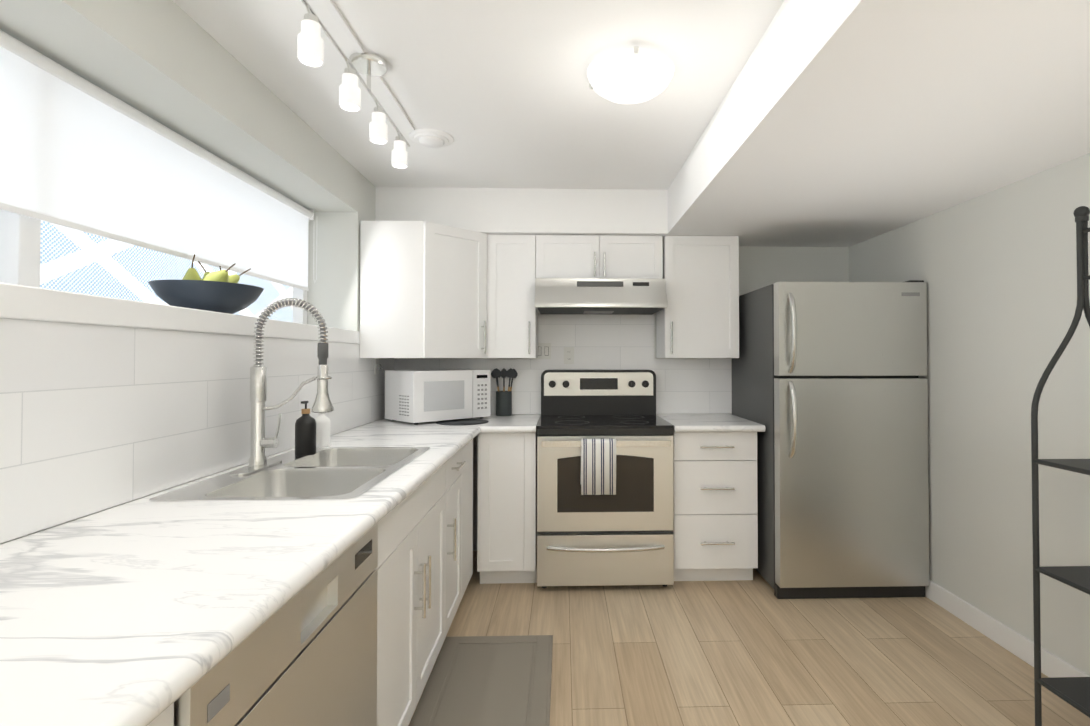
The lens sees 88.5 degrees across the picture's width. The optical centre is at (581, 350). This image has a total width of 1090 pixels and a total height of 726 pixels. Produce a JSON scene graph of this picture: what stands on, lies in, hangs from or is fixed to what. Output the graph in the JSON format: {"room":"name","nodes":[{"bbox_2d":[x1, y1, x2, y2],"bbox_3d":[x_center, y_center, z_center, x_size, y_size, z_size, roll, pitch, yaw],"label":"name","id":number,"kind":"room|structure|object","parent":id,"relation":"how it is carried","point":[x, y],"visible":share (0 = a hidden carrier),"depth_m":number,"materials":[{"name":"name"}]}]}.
{"room":"kitchen","nodes":[
{"label":"kitchen","id":0,"kind":"room"},
{"bbox_2d":[0,0,382,544],"bbox_3d":[-1.334,0.132,0.643,0.350,2.330,6.200,0,-1,-2],"label":"wall","id":1,"kind":"structure","parent":0,"point":[173,66],"depth_m":1.90,"materials":[{"name":"white paint"}]},
{"bbox_2d":[0,210,306,323],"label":"window","id":2,"kind":"structure","parent":1,"relation":"in","point":[20,236],"depth_m":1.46,"materials":[{"name":"glass"}]},
{"bbox_2d":[0,30,316,290],"bbox_3d":[-1.420,-0.558,1.792,0.059,0.443,2.476,0,-1,-2],"label":"window blind","id":3,"kind":"object","parent":2,"relation":"attached to","point":[78,152],"visible":1,"depth_m":1.75,"materials":[{"name":"fabric"}]},
{"bbox_2d":[0,282,359,343],"bbox_3d":[-1.321,-0.089,1.788,0.284,0.070,2.578,0,-1,-2],"label":"window sill","id":4,"kind":"structure","parent":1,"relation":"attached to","point":[27,302],"depth_m":1.46,"materials":[{"name":"white paint"}]},
{"bbox_2d":[148,254,263,313],"bbox_3d":[-1.300,-0.221,1.951,0.336,0.196,0.336,0,-1,-2],"label":"fruit bowl","id":5,"kind":"object","parent":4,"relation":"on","point":[222,291],"visible":0.9,"depth_m":1.86,"materials":[{"name":"black ceramic"}]},
{"bbox_2d":[0,318,394,542],"bbox_3d":[-1.185,0.169,1.547,0.006,0.454,4.399,0,-1,-2],"label":"backsplash","id":6,"kind":"structure","parent":1,"relation":"attached to","point":[95,418],"depth_m":1.47,"materials":[{"name":"tile"}]},
{"bbox_2d":[375,358,380,373],"bbox_3d":[-1.228,0.089,3.384,0.024,0.115,0.070,0,-1,-2],"label":"electrical outlet plate","id":7,"kind":"object","parent":6,"relation":"attached to","point":[377,366],"visible":0.79,"depth_m":3.37,"materials":[{"name":"white plastic"}]},
{"bbox_2d":[360,221,486,357],"bbox_3d":[-0.907,-0.333,3.433,0.663,0.766,0.646,0,-1,-2],"label":"upper cabinet","id":8,"kind":"object","parent":1,"relation":"attached to","point":[423,289],"visible":1,"depth_m":3.12,"materials":[{"name":"white wood"}]},
{"bbox_2d":[172,0,783,189],"bbox_3d":[0.271,-1.082,0.714,3.560,0.100,6.400,0,-1,-2],"label":"ceiling","id":9,"kind":"structure","parent":0,"point":[502,93],"depth_m":2.08,"materials":[{"name":"white paint"}]},
{"bbox_2d":[297,0,409,168],"bbox_3d":[-0.745,-0.885,1.959,0.128,0.253,1.020,0,-1,-2],"label":"track light","id":10,"kind":"object","parent":9,"relation":"attached to","point":[310,46],"visible":1,"depth_m":1.76,"materials":[{"name":"silver metal"}]},
{"bbox_2d":[323,0,414,130],"bbox_3d":[-0.737,-1.010,1.706,0.022,0.011,1.650,0,-1,-2],"label":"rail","id":11,"kind":"object","parent":9,"relation":"attached to","point":[341,21],"visible":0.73,"depth_m":1.85,"materials":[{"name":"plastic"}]},
{"bbox_2d":[409,129,453,147],"bbox_3d":[-0.704,-0.986,2.632,0.206,0.030,0.206,0,-1,-2],"label":"ceiling vent","id":12,"kind":"object","parent":9,"relation":"in","point":[432,138],"visible":0.98,"depth_m":2.59,"materials":[{"name":"white plastic"}]},
{"bbox_2d":[375,187,667,236],"bbox_3d":[-0.362,-0.850,3.602,1.780,0.270,0.380,0,-1,-2],"label":"ceiling soffit","id":13,"kind":"structure","parent":9,"relation":"attached to","point":[524,211],"depth_m":3.41,"materials":[{"name":"white paint"}]},
{"bbox_2d":[587,46,673,103],"bbox_3d":[0.176,-0.959,1.996,0.310,0.105,0.317,0,-1,-2],"label":"ceiling lamp","id":14,"kind":"object","parent":9,"relation":"attached to","point":[635,74],"visible":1,"depth_m":1.92,"materials":[{"name":"white glass"}]},
{"bbox_2d":[395,246,848,550],"bbox_3d":[0.170,0.184,3.842,3.560,2.330,0.100,0,-1,-2],"label":"wall","id":15,"kind":"structure","parent":0,"point":[760,267],"depth_m":3.84,"materials":[{"name":"white paint"}]},
{"bbox_2d":[487,234,538,357],"bbox_3d":[-0.437,-0.330,3.608,0.302,0.766,0.325,0,-1,-2],"label":"upper cabinet","id":16,"kind":"object","parent":15,"relation":"attached to","point":[512,260],"depth_m":3.45,"materials":[{"name":"white wood"}]},
{"bbox_2d":[394,314,731,413],"bbox_3d":[-0.105,0.090,3.782,2.294,0.684,0.006,0,-1,-2],"label":"backsplash","id":17,"kind":"structure","parent":15,"relation":"attached to","point":[626,342],"depth_m":3.79,"materials":[{"name":"tile"}]},
{"bbox_2d":[535,343,550,358],"bbox_3d":[-0.258,0.007,3.771,0.110,0.110,0.008,0,-1,-2],"label":"switch plate","id":18,"kind":"object","parent":17,"relation":"attached to","point":[544,350],"visible":0.77,"depth_m":3.77,"materials":[{"name":"white plastic"}]},
{"bbox_2d":[564,347,573,363],"bbox_3d":[-0.082,0.037,3.777,0.070,0.116,0.008,0,-1,-2],"label":"electrical outlet plate","id":19,"kind":"object","parent":17,"relation":"attached to","point":[568,355],"visible":1,"depth_m":3.77,"materials":[{"name":"white plastic"}]},
{"bbox_2d":[539,235,666,281],"bbox_3d":[0.109,-0.571,3.630,0.790,0.283,0.325,0,-1,-2],"label":"upper cabinet","id":20,"kind":"object","parent":15,"relation":"attached to","point":[560,256],"depth_m":3.47,"materials":[{"name":"white wood"}]},
{"bbox_2d":[535,278,667,314],"bbox_3d":[0.112,-0.335,3.541,0.786,0.187,0.495,0,-1,-2],"label":"range hood","id":21,"kind":"object","parent":20,"relation":"attached to","point":[616,296],"visible":1,"depth_m":3.35,"materials":[{"name":"silver metal"}]},
{"bbox_2d":[656,236,738,357],"bbox_3d":[0.750,-0.330,3.646,0.466,0.766,0.325,0,-1,-2],"label":"upper cabinet","id":22,"kind":"object","parent":15,"relation":"attached to","point":[698,317],"depth_m":3.49,"materials":[{"name":"white wood"}]},
{"bbox_2d":[408,551,1089,725],"bbox_3d":[0.271,1.348,0.675,3.560,0.100,6.400,0,-1,-2],"label":"floor","id":23,"kind":"structure","parent":0,"point":[755,651],"depth_m":2.40,"materials":[{"name":"brown wood"}]},
{"bbox_2d":[147,703,173,725],"bbox_3d":[-0.826,0.855,0.346,0.630,0.876,0.714,0,-1,-2],"label":"base cabinet","id":24,"kind":"object","parent":23,"relation":"on","point":[166,718],"depth_m":0.70,"materials":[{"name":"white wood"}]},
{"bbox_2d":[174,523,377,725],"bbox_3d":[-0.841,0.871,1.072,0.648,0.866,0.732,0,-1,-2],"label":"dishwasher","id":25,"kind":"object","parent":23,"relation":"on","point":[306,655],"visible":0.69,"depth_m":1.08,"materials":[{"name":"grey metal"}]},
{"bbox_2d":[375,515,386,725],"bbox_3d":[-0.849,0.867,1.072,0.630,0.876,0.857,0,-1,-2],"label":"base cabinet","id":26,"kind":"object","parent":23,"relation":"on","point":[382,524],"depth_m":1.56,"materials":[{"name":"white wood"}]},
{"bbox_2d":[387,458,450,725],"bbox_3d":[-0.876,0.880,1.928,0.630,0.876,0.973,0,-1,-2],"label":"base cabinet","id":27,"kind":"object","parent":23,"relation":"on","point":[424,567],"depth_m":1.89,"materials":[{"name":"white wood"}]},
{"bbox_2d":[451,444,466,623],"bbox_3d":[-0.895,0.890,2.526,0.630,0.876,0.456,0,-1,-2],"label":"base cabinet","id":28,"kind":"object","parent":23,"relation":"on","point":[459,460],"depth_m":2.68,"materials":[{"name":"white wood"}]},
{"bbox_2d":[467,439,472,585],"bbox_3d":[-0.907,0.896,2.879,0.630,0.876,0.404,0,-1,-2],"label":"base cabinet","id":29,"kind":"object","parent":23,"relation":"on","point":[469,445],"depth_m":2.98,"materials":[{"name":"white"}]},
{"bbox_2d":[0,416,487,725],"bbox_3d":[-0.824,0.411,1.201,0.690,0.038,5.092,0,-1,-2],"label":"countertop","id":30,"kind":"structure","parent":29,"relation":"on","point":[144,611],"depth_m":0.93,"materials":[{"name":"stone"}]},
{"bbox_2d":[230,298,333,474],"bbox_3d":[-0.988,0.110,1.905,0.282,0.579,0.250,0,-1,-2],"label":"faucet","id":31,"kind":"object","parent":30,"relation":"on","point":[260,443],"visible":1,"depth_m":1.89,"materials":[{"name":"silver metal"}]},
{"bbox_2d":[149,447,429,501],"bbox_3d":[-0.885,0.495,1.904,0.543,0.190,0.877,0,-1,-2],"label":"sink","id":32,"kind":"object","parent":30,"relation":"in","point":[335,473],"visible":0.31,"depth_m":1.89,"materials":[{"name":"silver metal"}]},
{"bbox_2d":[295,401,315,455],"bbox_3d":[-1.067,0.301,2.165,0.075,0.207,0.075,0,-1,-2],"label":"soap bottle","id":33,"kind":"object","parent":32,"relation":"on","point":[305,434],"visible":1,"depth_m":2.14,"materials":[{"name":"black"}]},
{"bbox_2d":[315,413,329,446],"bbox_3d":[-1.115,0.317,2.398,0.071,0.188,0.071,0,-1,-2],"label":"soap bottle","id":34,"kind":"object","parent":30,"relation":"on","point":[322,429],"visible":0.83,"depth_m":2.37,"materials":[{"name":"white plastic"}]},
{"bbox_2d":[385,369,490,424],"bbox_3d":[-0.875,0.276,3.433,0.341,0.304,0.530,-1,-1,44],"label":"microwave","id":35,"kind":"object","parent":30,"relation":"on","point":[415,397],"visible":1,"depth_m":3.28,"materials":[{"name":"white plastic"}]},
{"bbox_2d":[436,419,488,424],"bbox_3d":[-0.698,0.423,3.285,0.304,0.004,0.304,0,-1,-2],"label":"trivet","id":36,"kind":"object","parent":30,"relation":"on","point":[463,422],"visible":0.96,"depth_m":3.24,"materials":[{"name":"grey"}]},
{"bbox_2d":[409,635,552,725],"bbox_3d":[-0.361,1.313,2.126,0.490,0.014,0.900,0,-1,-2],"label":"floor mat","id":37,"kind":"object","parent":23,"relation":"on","point":[489,681],"visible":1,"depth_m":2.19,"materials":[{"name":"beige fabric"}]},
{"bbox_2d":[477,431,536,583],"bbox_3d":[-0.425,0.905,3.436,0.325,0.876,0.630,0,-1,-2],"label":"base cabinet","id":38,"kind":"object","parent":23,"relation":"on","point":[507,462],"depth_m":3.13,"materials":[{"name":"white wood"}]},
{"bbox_2d":[484,414,540,432],"bbox_3d":[-0.405,0.447,3.422,0.289,0.038,0.678,0,-1,-2],"label":"countertop","id":39,"kind":"structure","parent":38,"relation":"on","point":[515,423],"depth_m":3.23,"materials":[{"name":"stone"}]},
{"bbox_2d":[491,368,517,415],"bbox_3d":[-0.508,0.265,3.694,0.175,0.334,0.104,0,-1,-2],"label":"utensil crock","id":40,"kind":"object","parent":39,"relation":"on","point":[503,402],"visible":1,"depth_m":3.67,"materials":[{"name":"black ceramic"}]},
{"bbox_2d":[537,370,673,587],"bbox_3d":[0.126,0.734,3.402,0.765,1.215,0.739,0,-1,-2],"label":"range","id":41,"kind":"object","parent":23,"relation":"on","point":[624,535],"visible":0.94,"depth_m":3.10,"materials":[{"name":"grey metal"}]},
{"bbox_2d":[580,439,615,494],"bbox_3d":[0.095,0.632,3.042,0.196,0.298,0.061,0,-1,-2],"label":"hanging towel","id":42,"kind":"object","parent":41,"relation":"hanging from","point":[598,468],"visible":0.98,"depth_m":3.02,"materials":[{"name":"white fabric"}]},
{"bbox_2d":[673,432,680,580],"bbox_3d":[0.102,0.905,3.453,0.861,0.876,0.630,0,-1,-2],"label":"base cabinet","id":43,"kind":"object","parent":23,"relation":"on","point":[677,435],"depth_m":3.15,"materials":[{"name":"white wood"}]},
{"bbox_2d":[656,414,765,431],"bbox_3d":[0.767,0.447,3.460,0.511,0.038,0.678,0,-1,-2],"label":"countertop","id":44,"kind":"structure","parent":43,"relation":"on","point":[681,422],"depth_m":3.23,"materials":[{"name":"stone"}]},
{"bbox_2d":[681,432,757,580],"bbox_3d":[0.753,0.905,3.473,0.478,0.876,0.630,0,-1,-2],"label":"base cabinet","id":45,"kind":"object","parent":23,"relation":"on","point":[715,531],"depth_m":3.16,"materials":[{"name":"white wood"}]},
{"bbox_2d":[732,280,928,598],"bbox_3d":[1.446,0.485,3.368,0.810,1.712,0.909,0,-1,-2],"label":"refrigerator","id":46,"kind":"object","parent":23,"relation":"on","point":[829,389],"visible":0.98,"depth_m":2.99,"materials":[{"name":"grey metal"}]},
{"bbox_2d":[1031,206,1089,725],"bbox_3d":[1.716,0.407,1.496,0.368,1.807,0.824,0,-1,-2],"label":"rack","id":47,"kind":"object","parent":23,"relation":"on","point":[1074,692],"visible":1,"depth_m":1.87,"materials":[{"name":"grey metal"}]},
{"bbox_2d":[666,0,1089,246],"bbox_3d":[1.285,-0.896,0.743,1.330,0.270,6.200,0,-1,-2],"label":"ceiling","id":48,"kind":"structure","parent":0,"point":[841,123],"depth_m":1.84,"materials":[{"name":"white paint"}]},
{"bbox_2d":[849,153,1089,675],"bbox_3d":[2.000,0.134,0.749,0.100,2.330,6.200,0,-1,-2],"label":"wall","id":49,"kind":"structure","parent":0,"point":[995,270],"depth_m":2.49,"materials":[{"name":"white paint"}]},
{"bbox_2d":[925,580,1089,677],"bbox_3d":[1.944,1.249,0.730,0.012,0.100,6.200,0,-1,-2],"label":"baseboard","id":50,"kind":"structure","parent":49,"relation":"attached to","point":[1020,646],"depth_m":2.51,"materials":[{"name":"white wood"}]}
]}

